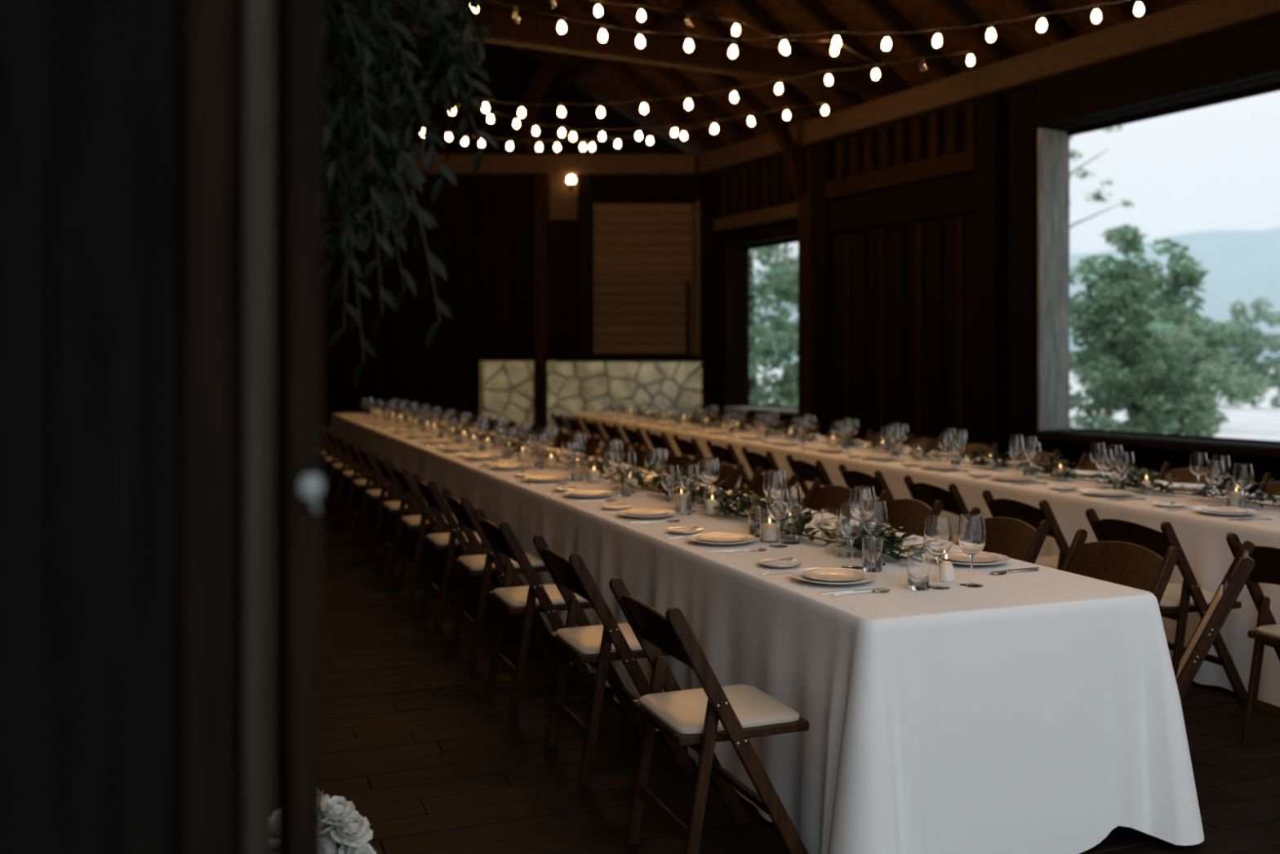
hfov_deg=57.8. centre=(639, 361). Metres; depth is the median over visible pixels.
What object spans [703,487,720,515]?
candle holder
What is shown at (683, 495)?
candle holder
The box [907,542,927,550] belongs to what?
bread plate
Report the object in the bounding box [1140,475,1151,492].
candle
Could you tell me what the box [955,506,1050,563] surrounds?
folding chair
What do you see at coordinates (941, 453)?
salad plate
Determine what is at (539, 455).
water glass
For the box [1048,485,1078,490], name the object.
bread plate
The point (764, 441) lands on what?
bread plate
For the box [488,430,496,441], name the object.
water glass
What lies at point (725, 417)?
folding chair
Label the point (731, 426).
water glass
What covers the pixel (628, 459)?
bowl
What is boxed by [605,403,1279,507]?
garland
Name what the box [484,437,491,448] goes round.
candle
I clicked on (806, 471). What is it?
folding chair
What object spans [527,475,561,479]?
salad plate
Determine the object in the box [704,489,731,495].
salad plate
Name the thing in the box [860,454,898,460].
dinner plate
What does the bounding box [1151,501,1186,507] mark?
bread plate
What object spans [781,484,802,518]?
bowl
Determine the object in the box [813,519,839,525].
bread plate
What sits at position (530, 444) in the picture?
bowl
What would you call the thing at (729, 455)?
folding chair
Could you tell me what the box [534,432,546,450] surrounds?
bowl
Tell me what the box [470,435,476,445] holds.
candle
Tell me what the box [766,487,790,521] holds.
bowl
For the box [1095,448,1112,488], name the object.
wine glass
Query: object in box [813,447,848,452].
dinner plate
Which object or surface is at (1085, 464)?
folding chair
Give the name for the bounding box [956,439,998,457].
folding chair
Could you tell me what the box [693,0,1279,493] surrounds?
wall
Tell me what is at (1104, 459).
bowl
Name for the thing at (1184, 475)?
folding chair
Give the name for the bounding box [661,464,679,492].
bowl
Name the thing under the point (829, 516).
water glass
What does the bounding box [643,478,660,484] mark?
dinner plate
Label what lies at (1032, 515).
folding chair
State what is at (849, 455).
bread plate
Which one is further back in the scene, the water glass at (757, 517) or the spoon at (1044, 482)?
the spoon at (1044, 482)
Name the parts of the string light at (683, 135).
light bulb, light bulb, light bulb, light bulb, light bulb, light bulb, light bulb, light bulb, light bulb, light bulb, light bulb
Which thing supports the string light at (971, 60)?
hanging from the ceiling
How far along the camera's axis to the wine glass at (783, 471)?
5.25 m
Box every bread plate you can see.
[435,445,453,448]
[457,453,477,456]
[482,462,505,465]
[512,473,538,477]
[551,486,580,491]
[600,503,633,510]
[641,474,658,478]
[666,526,704,533]
[725,435,742,436]
[756,557,802,568]
[760,440,777,442]
[800,446,817,448]
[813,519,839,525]
[845,453,866,457]
[900,462,923,466]
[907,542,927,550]
[967,472,992,476]
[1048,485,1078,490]
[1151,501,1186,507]
[1152,480,1166,484]
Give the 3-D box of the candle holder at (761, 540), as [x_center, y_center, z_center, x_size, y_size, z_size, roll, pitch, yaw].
[0.516,0.654,4.626,0.078,0.124,0.078,0,0,0]
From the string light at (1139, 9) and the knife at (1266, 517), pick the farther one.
the string light at (1139, 9)
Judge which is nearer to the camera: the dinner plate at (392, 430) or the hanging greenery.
the hanging greenery
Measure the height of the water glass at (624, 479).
0.117 m
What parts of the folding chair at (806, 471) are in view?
leg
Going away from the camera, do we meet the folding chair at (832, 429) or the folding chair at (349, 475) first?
the folding chair at (349, 475)
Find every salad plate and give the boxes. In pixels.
[371,422,389,423]
[394,430,414,431]
[408,435,430,436]
[425,440,448,442]
[444,447,469,449]
[466,454,494,457]
[493,464,524,467]
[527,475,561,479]
[569,489,608,495]
[617,416,630,417]
[624,508,668,515]
[657,422,674,424]
[696,533,747,542]
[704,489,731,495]
[707,431,728,432]
[739,435,760,437]
[774,440,798,443]
[801,568,865,582]
[817,447,842,450]
[866,455,893,457]
[925,464,956,467]
[933,452,950,454]
[942,551,999,563]
[995,475,1031,479]
[998,460,1022,463]
[1071,471,1106,475]
[1086,488,1127,494]
[1164,483,1204,488]
[1200,506,1248,513]
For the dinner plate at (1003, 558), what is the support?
on the tablecloth at (1040, 711)
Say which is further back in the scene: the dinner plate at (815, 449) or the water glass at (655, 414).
the water glass at (655, 414)
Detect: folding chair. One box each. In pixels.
[322,426,363,504]
[322,438,350,490]
[324,427,377,514]
[329,465,345,486]
[333,432,387,526]
[344,438,404,539]
[356,444,426,555]
[373,452,444,574]
[389,462,475,597]
[413,473,510,626]
[442,487,551,662]
[446,409,461,422]
[457,411,473,426]
[468,413,486,429]
[474,508,607,715]
[481,416,501,431]
[496,418,516,436]
[512,422,535,439]
[532,534,695,785]
[533,425,554,444]
[551,412,575,440]
[551,429,577,448]
[564,415,604,448]
[577,433,600,457]
[582,417,606,456]
[600,422,631,451]
[600,438,630,463]
[608,576,808,853]
[622,425,666,466]
[633,444,663,471]
[644,429,698,472]
[659,450,700,473]
[672,434,704,478]
[691,409,710,418]
[698,463,744,490]
[706,440,750,491]
[715,412,734,423]
[738,414,760,426]
[741,446,804,502]
[746,466,799,497]
[764,417,788,429]
[786,454,833,502]
[793,421,821,434]
[802,477,850,516]
[826,424,857,438]
[838,463,906,533]
[862,428,897,444]
[878,489,943,537]
[903,475,969,544]
[905,433,942,450]
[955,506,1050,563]
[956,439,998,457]
[982,489,1069,569]
[1010,445,1060,464]
[1060,528,1179,605]
[1075,453,1117,472]
[1085,507,1247,709]
[1156,462,1220,488]
[1226,532,1279,744]
[1258,472,1279,496]
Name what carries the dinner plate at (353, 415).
on the tablecloth at (1040, 711)
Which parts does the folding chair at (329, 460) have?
leg, seat frame, leg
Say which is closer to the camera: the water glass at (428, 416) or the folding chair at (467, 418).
the water glass at (428, 416)
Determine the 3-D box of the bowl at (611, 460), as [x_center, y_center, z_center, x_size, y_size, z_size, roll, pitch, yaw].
[-0.155,0.555,6.320,0.091,0.128,0.091,0,0,-22]
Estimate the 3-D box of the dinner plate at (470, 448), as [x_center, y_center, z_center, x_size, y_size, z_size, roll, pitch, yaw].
[-1.470,0.707,9.323,0.280,0.020,0.280,0,0,-32]
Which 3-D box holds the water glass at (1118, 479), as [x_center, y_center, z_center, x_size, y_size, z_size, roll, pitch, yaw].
[2.655,0.658,6.427,0.071,0.117,0.071,0,0,0]
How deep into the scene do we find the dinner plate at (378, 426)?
12.41 m
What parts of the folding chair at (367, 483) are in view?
leg, seat frame, leg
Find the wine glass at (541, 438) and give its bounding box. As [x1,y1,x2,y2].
[534,432,546,466]
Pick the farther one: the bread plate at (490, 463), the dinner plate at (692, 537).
the bread plate at (490, 463)
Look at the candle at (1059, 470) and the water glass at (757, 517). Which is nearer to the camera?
the water glass at (757, 517)
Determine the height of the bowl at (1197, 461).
0.128 m
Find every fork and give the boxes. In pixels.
[666,536,687,538]
[760,569,795,574]
[1165,507,1192,511]
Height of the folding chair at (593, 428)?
0.827 m
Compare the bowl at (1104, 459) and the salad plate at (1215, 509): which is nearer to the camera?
the salad plate at (1215, 509)
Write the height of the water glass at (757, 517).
0.117 m
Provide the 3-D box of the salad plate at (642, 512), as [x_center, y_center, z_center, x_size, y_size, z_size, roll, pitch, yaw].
[0.031,0.703,5.380,0.205,0.016,0.205,0,0,-15]
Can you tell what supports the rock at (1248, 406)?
on the lake
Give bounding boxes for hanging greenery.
[274,0,498,388]
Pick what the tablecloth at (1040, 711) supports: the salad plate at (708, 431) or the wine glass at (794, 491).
the wine glass at (794, 491)
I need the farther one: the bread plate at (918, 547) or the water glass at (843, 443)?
the water glass at (843, 443)
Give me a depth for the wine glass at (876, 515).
4.08 m
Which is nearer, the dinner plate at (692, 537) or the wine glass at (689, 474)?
the dinner plate at (692, 537)
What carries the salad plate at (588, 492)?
on the dinner plate at (567, 493)
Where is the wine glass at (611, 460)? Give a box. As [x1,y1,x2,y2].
[603,451,619,493]
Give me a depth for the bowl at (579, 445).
7.17 m
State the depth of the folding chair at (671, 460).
8.53 m
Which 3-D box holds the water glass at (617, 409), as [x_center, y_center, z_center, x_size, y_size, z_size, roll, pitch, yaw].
[-0.302,0.658,15.557,0.071,0.117,0.071,0,0,0]
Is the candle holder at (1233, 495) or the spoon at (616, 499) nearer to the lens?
the candle holder at (1233, 495)
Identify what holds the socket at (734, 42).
attached to the string light at (1139, 9)
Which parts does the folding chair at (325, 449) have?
leg, leg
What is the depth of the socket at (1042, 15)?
8.08 m
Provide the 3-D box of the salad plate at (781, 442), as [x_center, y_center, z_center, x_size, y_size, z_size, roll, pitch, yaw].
[1.271,0.703,10.051,0.205,0.016,0.205,0,0,3]
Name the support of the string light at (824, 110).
hanging from the ceiling
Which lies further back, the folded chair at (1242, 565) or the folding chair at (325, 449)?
the folding chair at (325, 449)
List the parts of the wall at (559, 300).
post, post, panel trim, panel trim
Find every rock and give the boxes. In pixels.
[1241,404,1252,410]
[1258,403,1271,410]
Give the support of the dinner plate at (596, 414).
on the tablecloth at (1202, 536)
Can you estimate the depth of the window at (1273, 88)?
10.76 m
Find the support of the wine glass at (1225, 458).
on the tablecloth at (1202, 536)
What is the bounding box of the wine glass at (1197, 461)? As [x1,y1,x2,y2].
[1189,452,1207,493]
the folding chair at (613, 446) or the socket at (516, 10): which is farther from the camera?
the folding chair at (613, 446)
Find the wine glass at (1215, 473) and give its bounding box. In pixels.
[1204,459,1225,506]
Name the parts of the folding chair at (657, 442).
leg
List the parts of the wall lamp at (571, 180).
globe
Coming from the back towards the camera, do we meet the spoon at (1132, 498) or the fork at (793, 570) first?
the spoon at (1132, 498)
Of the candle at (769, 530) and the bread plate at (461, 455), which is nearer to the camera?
the candle at (769, 530)
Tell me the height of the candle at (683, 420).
0.092 m
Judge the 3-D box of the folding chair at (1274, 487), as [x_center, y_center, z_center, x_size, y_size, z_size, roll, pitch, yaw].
[3.617,1.077,6.634,0.479,0.827,0.495,0,0,-18]
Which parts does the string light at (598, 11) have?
light bulb, light bulb, light bulb, light bulb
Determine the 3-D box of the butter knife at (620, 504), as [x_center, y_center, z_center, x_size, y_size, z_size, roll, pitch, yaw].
[-0.115,0.700,5.680,0.149,0.003,0.015,0,0,-35]
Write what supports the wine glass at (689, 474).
on the tablecloth at (1040, 711)
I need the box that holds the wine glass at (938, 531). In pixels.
[923,515,952,589]
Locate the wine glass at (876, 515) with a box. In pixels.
[863,498,888,565]
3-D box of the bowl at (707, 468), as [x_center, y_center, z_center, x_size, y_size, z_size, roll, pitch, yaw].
[0.341,0.555,5.856,0.091,0.128,0.091,0,0,16]
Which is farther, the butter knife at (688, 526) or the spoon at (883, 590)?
the butter knife at (688, 526)
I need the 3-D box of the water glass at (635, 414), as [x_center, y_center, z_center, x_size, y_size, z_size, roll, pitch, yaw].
[-0.056,0.658,14.796,0.071,0.117,0.071,0,0,0]
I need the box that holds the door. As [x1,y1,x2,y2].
[0,0,274,853]
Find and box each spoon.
[534,483,568,485]
[579,498,617,502]
[638,520,679,523]
[716,548,766,552]
[831,588,890,595]
[990,568,1038,574]
[1018,482,1048,484]
[1114,497,1146,500]
[1238,517,1274,520]
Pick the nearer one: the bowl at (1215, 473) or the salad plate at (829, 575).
the salad plate at (829, 575)
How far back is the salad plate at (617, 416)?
14.62 m
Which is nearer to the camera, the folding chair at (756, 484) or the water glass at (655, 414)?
the folding chair at (756, 484)
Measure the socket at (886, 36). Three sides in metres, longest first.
0.046 x 0.029 x 0.028 m
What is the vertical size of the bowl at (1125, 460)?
0.128 m
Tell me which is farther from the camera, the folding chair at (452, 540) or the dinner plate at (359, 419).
the dinner plate at (359, 419)
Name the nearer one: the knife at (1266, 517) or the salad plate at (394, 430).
the knife at (1266, 517)
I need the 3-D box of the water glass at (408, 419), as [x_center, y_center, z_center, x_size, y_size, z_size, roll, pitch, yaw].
[-2.482,0.658,12.516,0.071,0.117,0.071,0,0,0]
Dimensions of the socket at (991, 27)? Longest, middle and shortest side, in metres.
0.046 x 0.029 x 0.028 m
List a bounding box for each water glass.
[364,405,369,414]
[373,408,378,417]
[382,410,388,421]
[394,413,400,424]
[404,410,411,417]
[406,417,413,428]
[419,420,426,432]
[426,415,433,426]
[435,425,444,437]
[453,422,461,428]
[455,430,463,444]
[476,435,485,450]
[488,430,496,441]
[501,442,511,458]
[533,450,544,469]
[570,460,582,480]
[594,454,604,474]
[614,406,620,415]
[618,473,631,496]
[632,408,638,417]
[653,411,658,421]
[675,413,681,424]
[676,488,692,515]
[700,417,706,428]
[728,420,735,432]
[748,506,765,537]
[760,424,768,437]
[797,429,805,443]
[821,507,838,538]
[840,435,848,448]
[862,534,883,572]
[890,441,899,457]
[906,549,930,590]
[950,448,960,465]
[1022,457,1035,476]
[1112,469,1124,490]
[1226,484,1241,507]
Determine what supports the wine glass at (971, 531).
on the tablecloth at (1040, 711)
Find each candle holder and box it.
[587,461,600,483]
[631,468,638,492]
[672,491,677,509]
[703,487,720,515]
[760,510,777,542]
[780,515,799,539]
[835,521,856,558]
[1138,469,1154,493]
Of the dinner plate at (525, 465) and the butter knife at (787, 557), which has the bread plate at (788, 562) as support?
the butter knife at (787, 557)
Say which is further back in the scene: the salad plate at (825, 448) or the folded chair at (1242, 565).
the salad plate at (825, 448)
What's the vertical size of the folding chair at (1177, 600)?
0.827 m
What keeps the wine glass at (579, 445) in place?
on the tablecloth at (1040, 711)
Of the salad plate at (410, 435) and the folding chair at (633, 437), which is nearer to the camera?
the salad plate at (410, 435)
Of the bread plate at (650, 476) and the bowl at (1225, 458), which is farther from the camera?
the bread plate at (650, 476)
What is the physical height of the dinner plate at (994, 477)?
0.020 m
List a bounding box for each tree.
[749,243,798,407]
[756,254,798,407]
[1069,124,1134,228]
[1069,223,1273,436]
[1163,300,1240,396]
[1213,296,1279,407]
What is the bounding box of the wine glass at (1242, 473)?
[1232,462,1253,507]
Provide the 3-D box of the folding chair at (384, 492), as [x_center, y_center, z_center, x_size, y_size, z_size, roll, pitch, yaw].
[-1.960,1.077,9.124,0.479,0.827,0.495,0,0,-21]
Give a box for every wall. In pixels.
[274,13,702,459]
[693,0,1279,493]
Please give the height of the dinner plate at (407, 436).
0.020 m
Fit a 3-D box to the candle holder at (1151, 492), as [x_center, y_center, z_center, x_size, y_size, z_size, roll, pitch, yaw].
[2.761,0.654,6.328,0.078,0.124,0.078,0,0,0]
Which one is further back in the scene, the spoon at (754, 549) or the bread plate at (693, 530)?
the bread plate at (693, 530)
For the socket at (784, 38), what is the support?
attached to the string light at (1139, 9)
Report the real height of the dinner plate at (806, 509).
0.020 m
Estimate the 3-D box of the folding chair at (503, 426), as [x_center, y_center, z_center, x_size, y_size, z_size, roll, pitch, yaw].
[-1.689,1.077,13.154,0.479,0.827,0.495,0,0,-21]
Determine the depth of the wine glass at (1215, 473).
5.75 m
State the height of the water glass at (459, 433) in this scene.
0.117 m
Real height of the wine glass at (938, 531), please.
0.226 m
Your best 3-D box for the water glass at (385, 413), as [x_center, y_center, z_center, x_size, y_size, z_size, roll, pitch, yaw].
[-3.090,0.658,14.112,0.071,0.117,0.071,0,0,0]
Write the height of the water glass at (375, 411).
0.117 m
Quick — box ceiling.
[274,0,1194,193]
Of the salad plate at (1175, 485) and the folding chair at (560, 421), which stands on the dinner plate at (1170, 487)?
the salad plate at (1175, 485)
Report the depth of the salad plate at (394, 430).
11.75 m
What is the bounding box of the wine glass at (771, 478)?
[763,471,782,496]
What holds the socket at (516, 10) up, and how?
attached to the string light at (1139, 9)
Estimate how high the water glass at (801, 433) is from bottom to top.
0.117 m
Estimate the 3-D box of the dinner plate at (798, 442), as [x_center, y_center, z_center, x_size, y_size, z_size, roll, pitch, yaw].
[1.271,0.707,10.051,0.280,0.020,0.280,0,0,15]
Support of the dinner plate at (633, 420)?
on the tablecloth at (1202, 536)
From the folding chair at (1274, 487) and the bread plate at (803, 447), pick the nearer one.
the folding chair at (1274, 487)
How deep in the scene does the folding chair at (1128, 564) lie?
4.38 m
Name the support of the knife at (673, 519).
on the tablecloth at (1040, 711)
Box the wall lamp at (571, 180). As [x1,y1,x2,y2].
[566,175,575,191]
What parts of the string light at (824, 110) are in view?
light bulb, light bulb, light bulb, light bulb, light bulb, light bulb, light bulb, light bulb, light bulb, light bulb, light bulb, light bulb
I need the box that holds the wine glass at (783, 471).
[768,469,786,484]
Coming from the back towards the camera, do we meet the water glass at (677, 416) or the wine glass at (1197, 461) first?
the water glass at (677, 416)
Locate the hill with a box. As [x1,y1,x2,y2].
[753,227,1279,367]
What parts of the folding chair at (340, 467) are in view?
leg, seat frame, leg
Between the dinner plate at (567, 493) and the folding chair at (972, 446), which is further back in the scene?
the folding chair at (972, 446)
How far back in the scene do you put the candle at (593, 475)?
6.87 m
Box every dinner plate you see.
[342,413,363,415]
[350,415,371,417]
[359,418,381,421]
[368,422,391,424]
[377,426,404,428]
[390,430,417,433]
[404,435,433,438]
[420,440,452,444]
[440,447,474,451]
[462,454,499,460]
[488,463,529,470]
[521,475,568,482]
[562,489,615,497]
[595,413,616,416]
[613,416,634,418]
[616,508,676,518]
[633,419,654,422]
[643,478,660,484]
[653,422,677,425]
[677,426,702,429]
[686,532,757,545]
[704,431,731,434]
[736,435,764,439]
[756,506,809,512]
[770,440,802,444]
[790,567,876,585]
[796,433,820,436]
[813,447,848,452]
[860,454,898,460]
[920,464,962,470]
[928,452,964,457]
[929,550,1010,565]
[989,475,1037,481]
[994,460,1018,466]
[1071,470,1112,476]
[1079,488,1134,497]
[1162,482,1210,490]
[1191,506,1257,515]
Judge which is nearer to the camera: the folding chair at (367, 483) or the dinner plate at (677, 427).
the folding chair at (367, 483)
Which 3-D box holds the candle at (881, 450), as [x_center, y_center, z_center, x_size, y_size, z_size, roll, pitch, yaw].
[1.902,0.664,9.104,0.056,0.092,0.056,0,0,0]
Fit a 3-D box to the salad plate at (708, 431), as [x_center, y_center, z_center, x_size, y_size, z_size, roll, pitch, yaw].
[0.777,0.703,11.575,0.205,0.016,0.205,0,0,-33]
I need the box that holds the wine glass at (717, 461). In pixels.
[703,457,719,493]
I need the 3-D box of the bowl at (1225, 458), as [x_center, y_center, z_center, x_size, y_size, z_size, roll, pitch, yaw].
[3.058,0.555,6.106,0.091,0.128,0.091,0,0,-38]
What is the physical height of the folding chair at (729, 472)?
0.827 m
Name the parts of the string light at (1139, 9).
light bulb, light bulb, light bulb, light bulb, light bulb, light bulb, light bulb, light bulb, light bulb, light bulb, light bulb, light bulb, light bulb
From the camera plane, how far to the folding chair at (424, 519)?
7.37 m
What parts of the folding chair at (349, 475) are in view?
leg, seat frame, leg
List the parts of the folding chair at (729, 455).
leg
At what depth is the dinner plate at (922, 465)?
7.68 m
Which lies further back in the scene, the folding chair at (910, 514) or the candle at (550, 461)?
the candle at (550, 461)
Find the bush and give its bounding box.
[1080,297,1223,418]
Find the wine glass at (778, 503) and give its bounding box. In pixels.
[766,487,790,547]
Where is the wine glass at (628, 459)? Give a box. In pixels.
[620,451,636,493]
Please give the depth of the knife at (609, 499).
5.97 m
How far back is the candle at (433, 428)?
11.55 m
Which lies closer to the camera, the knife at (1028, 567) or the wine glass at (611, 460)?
the knife at (1028, 567)
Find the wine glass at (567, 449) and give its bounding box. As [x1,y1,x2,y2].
[560,442,575,479]
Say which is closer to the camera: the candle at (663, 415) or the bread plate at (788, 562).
the bread plate at (788, 562)
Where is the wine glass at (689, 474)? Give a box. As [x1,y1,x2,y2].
[680,463,698,512]
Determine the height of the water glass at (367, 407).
0.117 m
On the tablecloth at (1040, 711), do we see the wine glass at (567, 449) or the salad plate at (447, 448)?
the wine glass at (567, 449)
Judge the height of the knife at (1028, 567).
0.003 m
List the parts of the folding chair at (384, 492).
leg, leg, seat frame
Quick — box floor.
[274,459,1279,853]
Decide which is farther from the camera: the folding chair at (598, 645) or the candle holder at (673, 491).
the candle holder at (673, 491)
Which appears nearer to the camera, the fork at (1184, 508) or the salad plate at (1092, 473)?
the fork at (1184, 508)
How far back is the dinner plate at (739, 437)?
10.71 m
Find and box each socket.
[514,5,518,13]
[637,30,641,36]
[732,40,736,46]
[782,35,786,40]
[884,32,888,38]
[935,28,940,35]
[989,22,993,29]
[1040,13,1044,19]
[1093,4,1098,10]
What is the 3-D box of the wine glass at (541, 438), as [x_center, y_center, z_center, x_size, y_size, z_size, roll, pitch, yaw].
[-0.686,0.604,7.980,0.091,0.226,0.091,0,0,36]
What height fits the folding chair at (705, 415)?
0.827 m
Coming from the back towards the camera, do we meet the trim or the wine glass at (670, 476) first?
the wine glass at (670, 476)
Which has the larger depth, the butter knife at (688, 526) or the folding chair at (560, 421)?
the folding chair at (560, 421)
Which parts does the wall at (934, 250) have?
post, post, rail, sill, post, post, rail, post, post, ledge rail, sill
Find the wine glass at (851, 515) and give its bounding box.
[839,501,865,568]
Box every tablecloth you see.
[328,412,1204,853]
[565,412,1279,706]
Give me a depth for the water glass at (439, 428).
10.93 m
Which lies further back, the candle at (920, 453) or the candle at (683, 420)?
the candle at (683, 420)
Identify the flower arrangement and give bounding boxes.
[274,790,380,853]
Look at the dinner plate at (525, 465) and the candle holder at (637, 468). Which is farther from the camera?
the dinner plate at (525, 465)
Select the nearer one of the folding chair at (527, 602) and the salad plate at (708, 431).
the folding chair at (527, 602)
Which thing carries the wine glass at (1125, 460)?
on the tablecloth at (1202, 536)
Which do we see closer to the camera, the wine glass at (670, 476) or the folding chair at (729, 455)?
the wine glass at (670, 476)
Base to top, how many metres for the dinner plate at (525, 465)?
0.020 m
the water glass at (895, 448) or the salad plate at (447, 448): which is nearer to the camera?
the water glass at (895, 448)
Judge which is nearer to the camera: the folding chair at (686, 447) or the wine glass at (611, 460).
the wine glass at (611, 460)
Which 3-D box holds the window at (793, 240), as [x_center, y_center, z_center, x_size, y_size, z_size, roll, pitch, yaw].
[2.066,-0.530,16.405,0.060,2.378,1.980,0,0,-28]
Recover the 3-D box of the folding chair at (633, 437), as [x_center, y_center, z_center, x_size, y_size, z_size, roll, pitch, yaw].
[0.106,1.077,11.959,0.479,0.827,0.495,0,0,-18]
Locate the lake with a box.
[756,367,1279,440]
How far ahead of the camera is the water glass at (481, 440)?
9.34 m
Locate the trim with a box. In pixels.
[276,0,324,853]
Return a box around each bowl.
[523,434,537,453]
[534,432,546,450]
[560,442,575,463]
[571,440,584,460]
[603,451,619,475]
[620,451,636,474]
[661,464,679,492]
[680,463,698,490]
[698,458,716,484]
[703,457,719,481]
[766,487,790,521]
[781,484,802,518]
[839,501,865,539]
[863,498,888,535]
[923,515,952,556]
[956,513,986,555]
[1095,448,1112,471]
[1116,451,1134,475]
[1189,452,1207,475]
[1204,459,1225,486]
[1212,454,1231,479]
[1232,462,1253,490]
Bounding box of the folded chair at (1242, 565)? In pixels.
[1173,540,1254,702]
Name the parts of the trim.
latch knob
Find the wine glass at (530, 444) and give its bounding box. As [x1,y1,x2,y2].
[523,434,537,467]
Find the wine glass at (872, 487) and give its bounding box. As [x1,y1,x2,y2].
[854,485,875,498]
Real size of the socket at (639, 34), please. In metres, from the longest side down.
0.046 x 0.029 x 0.028 m
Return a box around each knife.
[572,498,616,501]
[603,503,629,506]
[629,519,679,523]
[669,526,697,529]
[706,547,764,551]
[760,557,793,562]
[818,587,886,594]
[982,567,1039,573]
[1226,516,1269,519]
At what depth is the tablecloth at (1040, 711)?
3.49 m
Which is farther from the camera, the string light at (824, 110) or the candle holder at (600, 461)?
the string light at (824, 110)
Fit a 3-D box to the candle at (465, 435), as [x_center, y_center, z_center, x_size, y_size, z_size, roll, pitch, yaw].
[-1.577,0.666,10.418,0.062,0.088,0.062,0,0,0]
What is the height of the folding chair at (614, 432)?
0.827 m
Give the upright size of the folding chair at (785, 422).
0.827 m
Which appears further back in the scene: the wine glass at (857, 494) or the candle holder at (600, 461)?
the candle holder at (600, 461)
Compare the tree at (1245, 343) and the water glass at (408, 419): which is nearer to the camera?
the water glass at (408, 419)
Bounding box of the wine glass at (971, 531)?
[956,513,986,587]
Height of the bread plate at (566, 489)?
0.014 m
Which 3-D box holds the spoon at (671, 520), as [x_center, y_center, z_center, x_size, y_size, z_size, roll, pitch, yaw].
[0.086,0.714,5.179,0.200,0.006,0.038,0,0,-22]
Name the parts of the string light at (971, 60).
light bulb, light bulb, light bulb, light bulb, light bulb, light bulb, light bulb, light bulb, light bulb, light bulb, light bulb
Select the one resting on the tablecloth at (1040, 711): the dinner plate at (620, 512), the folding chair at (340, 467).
the dinner plate at (620, 512)
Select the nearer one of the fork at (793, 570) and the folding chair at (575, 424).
the fork at (793, 570)
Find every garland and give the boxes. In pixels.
[373,404,925,559]
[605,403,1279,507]
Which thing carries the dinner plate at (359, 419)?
on the tablecloth at (1040, 711)
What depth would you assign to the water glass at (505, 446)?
8.58 m
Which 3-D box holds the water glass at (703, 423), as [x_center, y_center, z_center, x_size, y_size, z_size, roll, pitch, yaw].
[0.683,0.658,12.513,0.071,0.117,0.071,0,0,0]
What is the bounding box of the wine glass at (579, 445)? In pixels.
[571,440,584,477]
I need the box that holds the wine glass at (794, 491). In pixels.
[781,484,802,544]
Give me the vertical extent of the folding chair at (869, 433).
0.827 m
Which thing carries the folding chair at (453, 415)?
on the floor
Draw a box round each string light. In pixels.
[411,113,743,151]
[428,91,827,140]
[456,21,1010,117]
[471,0,1143,57]
[548,0,887,69]
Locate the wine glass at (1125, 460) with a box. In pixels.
[1116,451,1134,490]
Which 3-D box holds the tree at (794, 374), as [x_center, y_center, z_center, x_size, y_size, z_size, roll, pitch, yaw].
[3.890,-0.532,24.771,2.973,4.264,3.086,0,0,-22]
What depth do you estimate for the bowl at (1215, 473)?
5.75 m
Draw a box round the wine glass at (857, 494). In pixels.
[848,487,871,506]
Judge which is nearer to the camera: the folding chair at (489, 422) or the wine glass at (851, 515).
the wine glass at (851, 515)
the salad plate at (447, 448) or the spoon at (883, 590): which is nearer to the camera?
the spoon at (883, 590)
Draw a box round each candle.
[390,414,394,420]
[413,422,417,427]
[431,424,435,433]
[449,430,455,437]
[462,433,467,440]
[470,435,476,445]
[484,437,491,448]
[518,448,526,460]
[546,454,555,467]
[588,466,599,481]
[628,408,632,415]
[631,478,636,490]
[662,414,666,420]
[674,493,677,507]
[680,415,685,423]
[705,495,719,514]
[757,428,760,435]
[761,518,777,541]
[782,520,796,537]
[787,429,793,439]
[829,435,836,446]
[879,441,885,452]
[914,447,923,458]
[939,553,955,582]
[986,454,995,468]
[1054,465,1066,479]
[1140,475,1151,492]
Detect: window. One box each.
[746,237,798,408]
[1067,84,1279,443]
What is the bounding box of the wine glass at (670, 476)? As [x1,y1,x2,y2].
[661,464,679,512]
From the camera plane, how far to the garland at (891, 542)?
5.44 m
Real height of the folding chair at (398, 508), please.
0.827 m
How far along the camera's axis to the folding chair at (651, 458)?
9.13 m
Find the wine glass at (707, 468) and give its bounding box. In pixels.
[698,458,716,503]
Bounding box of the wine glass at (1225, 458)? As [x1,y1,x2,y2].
[1212,454,1231,497]
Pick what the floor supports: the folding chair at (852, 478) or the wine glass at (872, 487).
the folding chair at (852, 478)
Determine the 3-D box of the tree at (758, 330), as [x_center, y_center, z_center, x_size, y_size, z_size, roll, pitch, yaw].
[2.448,-0.688,24.250,3.308,4.575,2.933,0,0,-20]
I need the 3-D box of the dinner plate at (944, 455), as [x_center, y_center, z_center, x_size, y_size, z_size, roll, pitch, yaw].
[2.334,0.707,8.811,0.280,0.020,0.280,0,0,33]
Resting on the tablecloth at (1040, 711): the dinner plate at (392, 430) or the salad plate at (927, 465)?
the dinner plate at (392, 430)
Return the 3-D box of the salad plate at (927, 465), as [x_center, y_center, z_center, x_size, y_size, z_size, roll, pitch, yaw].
[2.014,0.703,7.758,0.205,0.016,0.205,0,0,-36]

